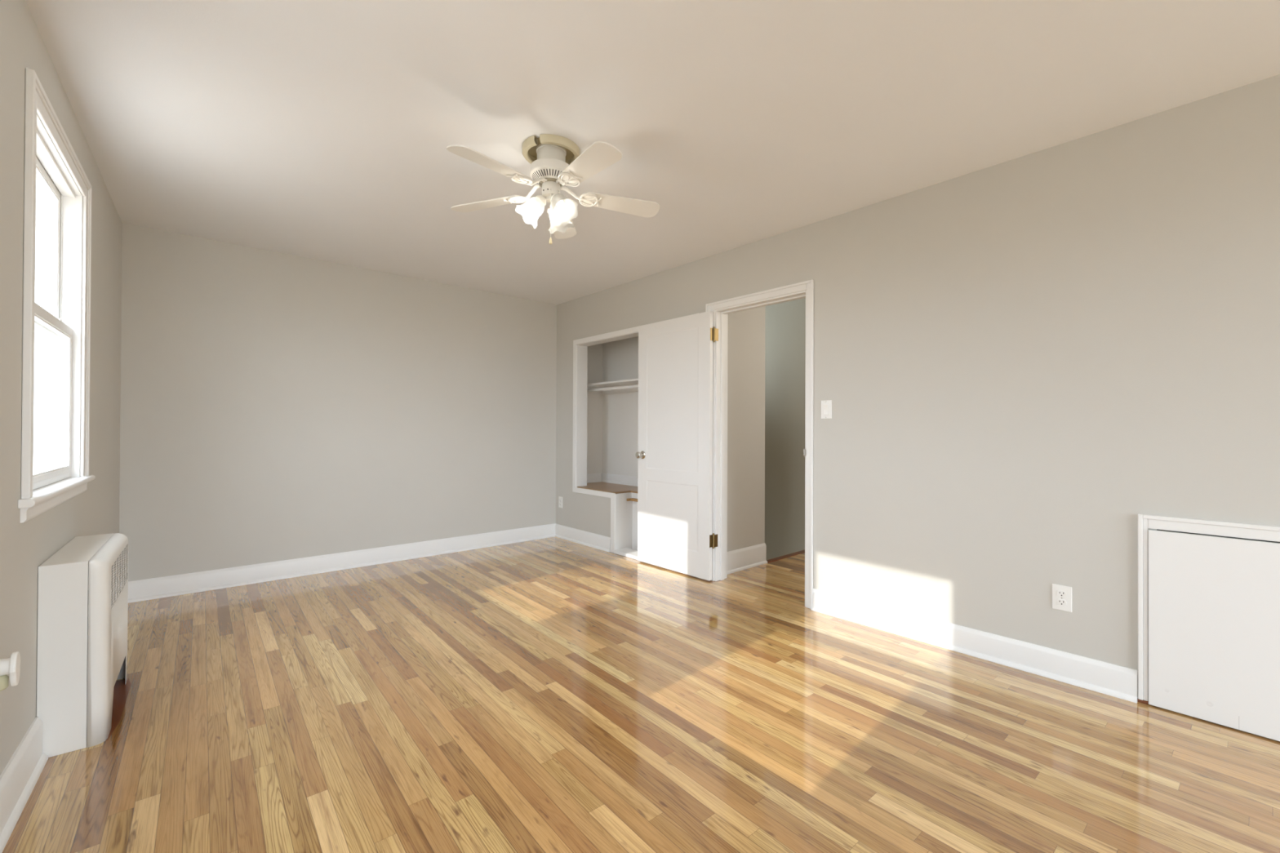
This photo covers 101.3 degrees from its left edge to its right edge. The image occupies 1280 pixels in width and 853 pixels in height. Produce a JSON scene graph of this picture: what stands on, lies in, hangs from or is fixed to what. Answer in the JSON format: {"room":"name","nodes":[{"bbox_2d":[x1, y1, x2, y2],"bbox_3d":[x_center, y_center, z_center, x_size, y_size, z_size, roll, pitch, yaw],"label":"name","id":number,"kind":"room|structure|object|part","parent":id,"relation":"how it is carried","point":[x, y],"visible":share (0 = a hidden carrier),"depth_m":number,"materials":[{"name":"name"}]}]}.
{"room":"empty bedroom","nodes":[
{"label":"empty bedroom","id":0,"kind":"room"},
{"bbox_2d":[0,0,122,775],"bbox_3d":[-0.852,-0.095,0.173,0.200,2.440,8.075,0,0,-39],"label":"wall","id":1,"kind":"structure","parent":0,"point":[25,546],"depth_m":1.65,"materials":[{"name":"beige paint"}]},
{"bbox_2d":[0,716,48,852],"bbox_3d":[-0.149,1.049,-0.517,0.034,0.150,5.920,0,0,-39],"label":"baseboard","id":2,"kind":"structure","parent":1,"relation":"attached to","point":[19,778],"depth_m":1.57,"materials":[{"name":"white paint"}]},
{"bbox_2d":[17,67,95,523],"bbox_3d":[-2.283,-0.405,1.956,0.233,1.402,1.083,0,0,-39],"label":"window","id":3,"kind":"structure","parent":1,"relation":"in","point":[58,196],"depth_m":2.25,"materials":[{"name":"white paint"}]},
{"bbox_3d":[-2.277,-0.705,1.954,0.034,0.637,0.839,0,0,-39],"label":"sash","id":4,"kind":"part","parent":3,"relation":"part of","materials":[{"name":"white paint"}]},
{"bbox_3d":[-2.238,0.200,1.984,0.004,0.006,0.745,0,0,-39],"label":"lift rail","id":5,"kind":"part","parent":3,"relation":"part of","materials":[{"name":"white wood"}]},
{"bbox_3d":[-2.249,-0.105,1.975,0.033,0.652,0.839,0,0,-39],"label":"sash","id":6,"kind":"part","parent":3,"relation":"part of","materials":[{"name":"white paint"}]},
{"bbox_3d":[-1.669,0.626,1.327,0.005,0.112,0.070,0,0,-39],"label":"electrical outlet","id":7,"kind":"object","parent":1,"relation":"attached to","visible":0},
{"bbox_2d":[0,651,20,691],"bbox_3d":[-1.645,0.631,1.346,0.065,0.090,0.051,0,0,-39],"label":"air freshener","id":8,"kind":"object","parent":7,"relation":"attached to","point":[11,666],"visible":1,"depth_m":1.35,"materials":[{"name":"white plastic"}]},
{"bbox_2d":[0,675,8,691],"bbox_3d":[-1.648,0.658,1.344,0.039,0.036,0.039,0,0,-39],"label":"oil bottle","id":9,"kind":"object","parent":8,"relation":"on","point":[4,679],"depth_m":1.34,"materials":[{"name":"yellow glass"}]},
{"bbox_2d":[119,222,556,581],"bbox_3d":[-2.161,-0.077,4.496,3.295,2.440,0.140,1,0,-42],"label":"wall","id":10,"kind":"structure","parent":0,"point":[275,406],"depth_m":4.07,"materials":[{"name":"beige paint"}]},
{"bbox_2d":[128,523,555,603],"bbox_3d":[-2.102,1.077,4.433,3.273,0.132,0.030,1,0,-42],"label":"baseboard","id":11,"kind":"structure","parent":10,"relation":"attached to","point":[140,590],"depth_m":4.07,"materials":[{"name":"white paint"}]},
{"bbox_2d":[586,343,603,474],"bbox_3d":[-0.607,-0.064,5.702,0.380,2.440,0.165,1,0,-42],"label":"wall","id":12,"kind":"structure","parent":0,"point":[595,353],"depth_m":5.70,"materials":[{"name":"white paint"}]},
{"bbox_2d":[602,336,638,476],"bbox_3d":[0.210,1.237,5.236,0.240,5.040,2.105,1,0,-42],"label":"wall","id":13,"kind":"structure","parent":0,"point":[620,357],"depth_m":5.54,"materials":[{"name":"white paint"}]},
{"bbox_2d":[586,472,637,486],"bbox_3d":[0.056,0.555,4.952,0.376,0.095,1.834,1,0,-42],"label":"baseboard","id":14,"kind":"structure","parent":13,"relation":"attached to","point":[591,477],"depth_m":5.59,"materials":[{"name":"white paint"}]},
{"bbox_2d":[586,378,638,394],"bbox_3d":[0.096,-0.402,4.990,0.280,0.094,1.834,1,0,-42],"label":"closet shelf","id":15,"kind":"object","parent":13,"relation":"attached to","point":[633,381],"visible":0.25,"depth_m":5.42,"materials":[{"name":"white paint"}]},
{"bbox_2d":[586,384,638,392],"bbox_3d":[0.025,-0.382,4.919,0.032,0.032,1.804,1,0,-42],"label":"hanging rod","id":16,"kind":"object","parent":15,"relation":"hanging from","point":[634,386],"visible":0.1,"depth_m":5.22,"materials":[{"name":"white paint"}]},
{"bbox_2d":[2,537,1279,852],"bbox_3d":[1.074,1.142,1.908,5.336,0.001,8.025,1,0,-42],"label":"floor","id":17,"kind":"structure","parent":0,"point":[551,695],"depth_m":1.92,"materials":[{"name":"brown wood"}]},
{"bbox_2d":[86,678,130,740],"bbox_3d":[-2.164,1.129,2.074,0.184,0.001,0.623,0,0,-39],"label":"radiator","id":18,"kind":"object","parent":17,"relation":"on","point":[121,691],"depth_m":2.15,"materials":[{"name":"brown metal"}]},
{"bbox_2d":[36,533,128,757],"bbox_3d":[-2.171,0.802,2.069,0.168,0.656,0.636,0,0,-39],"label":"radiator cover","id":19,"kind":"object","parent":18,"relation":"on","point":[82,588],"visible":0.99,"depth_m":1.84,"materials":[{"name":"white metal"}]},
{"bbox_3d":[-2.126,0.802,2.107,0.049,0.656,0.636,0,0,-39],"label":"panel","id":20,"kind":"part","parent":19,"relation":"part of","materials":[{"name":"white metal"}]},
{"bbox_2d":[111,543,128,608],"bbox_3d":[-2.116,0.598,2.135,0.002,0.160,0.515,0,0,-39],"label":"grille","id":21,"kind":"object","parent":19,"relation":"attached to","point":[119,564],"depth_m":2.11,"materials":[{"name":"white metal"}]},
{"bbox_2d":[577,481,637,551],"bbox_3d":[0.015,0.877,4.901,0.500,0.550,1.854,1,0,-42],"label":"platform","id":22,"kind":"object","parent":17,"relation":"on","point":[631,491],"visible":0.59,"depth_m":4.90,"materials":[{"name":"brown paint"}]},
{"bbox_2d":[25,0,1279,304],"bbox_3d":[1.068,-1.358,1.941,5.836,0.120,8.575,1,0,-42],"label":"ceiling","id":23,"kind":"structure","parent":0,"point":[321,130],"depth_m":2.09,"materials":[{"name":"paint"}]},
{"bbox_2d":[446,133,659,244],"bbox_3d":[-0.408,-1.069,2.435,1.028,0.462,1.010,1,0,-42],"label":"ceiling fan","id":24,"kind":"object","parent":23,"relation":"hanging from","point":[556,162],"visible":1,"depth_m":2.41,"materials":[{"name":"beige plastic"}]},
{"bbox_3d":[-0.743,-1.091,2.570,0.390,0.006,0.126,-2,10,18],"label":"blade","id":25,"kind":"part","parent":24,"relation":"part of","materials":[{"name":"white wood"}]},
{"bbox_3d":[-0.618,-1.093,2.189,0.126,0.006,0.390,14,10,35],"label":"blade","id":26,"kind":"part","parent":24,"relation":"part of","materials":[{"name":"white wood"}]},
{"bbox_3d":[-0.522,-1.002,2.445,0.136,0.134,0.123,1,0,-42],"label":"lamp shade","id":27,"kind":"part","parent":24,"relation":"part of","materials":[{"name":"white glass"}]},
{"bbox_3d":[-0.411,-0.983,2.418,0.004,0.230,0.014,0,0,-9],"label":"pull chain","id":28,"kind":"part","parent":24,"relation":"part of","materials":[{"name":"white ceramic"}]},
{"bbox_3d":[-0.417,-1.299,2.467,0.222,0.003,0.222,1,0,-42],"label":"mounting plate","id":29,"kind":"part","parent":24,"relation":"part of","materials":[{"name":"beige"}]},
{"bbox_3d":[-0.371,-1.032,2.417,0.038,0.046,0.044,1,0,-42],"label":"bulb","id":30,"kind":"part","parent":24,"relation":"part of","materials":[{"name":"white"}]},
{"bbox_3d":[-0.392,-1.001,2.567,0.135,0.134,0.124,1,0,-42],"label":"lamp shade","id":31,"kind":"part","parent":24,"relation":"part of","materials":[{"name":"white glass"}]},
{"bbox_3d":[-0.419,-1.089,2.807,0.126,0.006,0.390,-11,-2,-1],"label":"blade","id":32,"kind":"part","parent":24,"relation":"part of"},
{"bbox_3d":[-0.351,-1.002,2.395,0.134,0.134,0.133,1,0,-42],"label":"lamp shade","id":33,"kind":"part","parent":24,"relation":"part of","materials":[{"name":"white glass"}]},
{"bbox_3d":[-0.216,-1.091,2.190,0.126,0.006,0.390,15,-7,-36],"label":"blade","id":34,"kind":"part","parent":24,"relation":"part of","materials":[{"name":"white wood"}]},
{"bbox_3d":[-0.093,-1.089,2.572,0.390,0.006,0.126,3,-13,-18],"label":"blade","id":35,"kind":"part","parent":24,"relation":"part of","materials":[{"name":"white wood"}]},
{"bbox_2d":[727,306,764,551],"bbox_3d":[0.804,-0.066,4.297,0.620,2.440,0.090,1,0,-42],"label":"wall","id":36,"kind":"structure","parent":0,"point":[746,328],"depth_m":4.29,"materials":[{"name":"beige paint"}]},
{"bbox_2d":[727,542,767,574],"bbox_3d":[0.840,1.072,4.247,0.618,0.165,0.030,1,0,-42],"label":"baseboard","id":37,"kind":"structure","parent":36,"relation":"attached to","point":[747,557],"depth_m":4.27,"materials":[{"name":"white paint"}]},
{"bbox_2d":[764,297,805,559],"bbox_3d":[1.007,1.244,5.958,0.150,5.040,2.085,1,0,-42],"label":"wall","id":38,"kind":"structure","parent":0,"point":[785,322],"depth_m":5.33,"materials":[{"name":"beige paint"}]},
{"bbox_2d":[766,549,804,563],"bbox_3d":[1.391,1.171,4.753,0.880,0.032,0.063,1,0,-42],"label":"trim","id":39,"kind":"structure","parent":38,"relation":"attached to","point":[802,551],"depth_m":4.66,"materials":[{"name":"brown wood"}]},
{"bbox_2d":[555,74,1279,670],"bbox_3d":[1.831,-0.071,2.584,0.125,2.440,8.025,1,0,-42],"label":"wall","id":40,"kind":"structure","parent":0,"point":[1020,361],"depth_m":2.46,"materials":[{"name":"beige paint"}]},
{"bbox_2d":[558,496,562,507],"bbox_3d":[-0.827,0.789,5.459,0.009,0.114,0.072,1,0,-42],"label":"electrical outlet","id":41,"kind":"object","parent":40,"relation":"attached to","point":[560,499],"visible":1,"depth_m":5.46,"materials":[{"name":"white plastic"}]},
{"bbox_2d":[555,524,610,551],"bbox_3d":[-0.587,1.089,5.171,0.030,0.128,0.939,1,0,-42],"label":"baseboard","id":42,"kind":"structure","parent":40,"relation":"attached to","point":[600,542],"depth_m":5.12,"materials":[{"name":"white paint"}]},
{"bbox_2d":[572,313,696,559],"bbox_3d":[-0.068,0.141,4.696,0.153,2.023,1.691,1,0,-42],"label":"trim","id":43,"kind":"structure","parent":40,"relation":"attached to","point":[618,501],"depth_m":5.25,"materials":[{"name":"white paint"}]},
{"bbox_2d":[635,311,718,580],"bbox_3d":[0.257,0.142,4.169,0.106,1.994,0.820,1,0,-45],"label":"door","id":44,"kind":"structure","parent":40,"relation":"in","point":[674,455],"depth_m":4.13,"materials":[{"name":"white paint"}]},
{"bbox_3d":[0.000,0.239,4.402,0.068,0.066,0.066,1,0,-42],"label":"knob","id":45,"kind":"part","parent":44,"relation":"part of","materials":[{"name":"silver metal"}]},
{"bbox_2d":[705,279,813,608],"bbox_3d":[0.841,0.112,3.681,0.150,2.078,0.890,1,0,-42],"label":"trim","id":46,"kind":"structure","parent":40,"relation":"attached to","point":[721,309],"depth_m":3.85,"materials":[{"name":"white paint"}]},
{"bbox_2d":[821,400,831,418],"bbox_3d":[1.151,-0.105,3.243,0.013,0.114,0.072,1,0,-42],"label":"light switch","id":47,"kind":"object","parent":40,"relation":"attached to","point":[826,405],"visible":1,"depth_m":3.24,"materials":[{"name":"white plastic"}]},
{"bbox_2d":[702,578,1137,703],"bbox_3d":[1.262,1.085,3.094,0.030,0.128,2.434,1,0,-42],"label":"baseboard","id":48,"kind":"structure","parent":40,"relation":"attached to","point":[1119,682],"depth_m":2.57,"materials":[{"name":"white paint"}]},
{"bbox_2d":[1052,583,1071,612],"bbox_3d":[1.914,0.778,2.380,0.009,0.114,0.072,1,0,-42],"label":"electrical outlet","id":49,"kind":"object","parent":40,"relation":"attached to","point":[1061,594],"visible":1,"depth_m":2.38,"materials":[{"name":"white plastic"}]},
{"bbox_2d":[1057,599,1066,605],"bbox_3d":[1.913,0.798,2.379,0.004,0.027,0.034,1,0,-42],"label":"socket","id":50,"kind":"object","parent":49,"relation":"attached to","point":[1060,602],"depth_m":2.38,"materials":[{"name":"grey plastic"}]},
{"bbox_2d":[1057,590,1066,597],"bbox_3d":[1.913,0.759,2.379,0.004,0.027,0.034,1,0,-42],"label":"socket","id":51,"kind":"object","parent":49,"relation":"attached to","point":[1060,593],"depth_m":2.38,"materials":[{"name":"grey plastic"}]},
{"bbox_2d":[1137,514,1279,741],"bbox_3d":[2.419,0.756,1.804,0.020,0.781,1.044,1,0,-42],"label":"door","id":52,"kind":"structure","parent":40,"relation":"in","point":[1210,651],"depth_m":2.03,"materials":[{"name":"white paint"}]}
]}

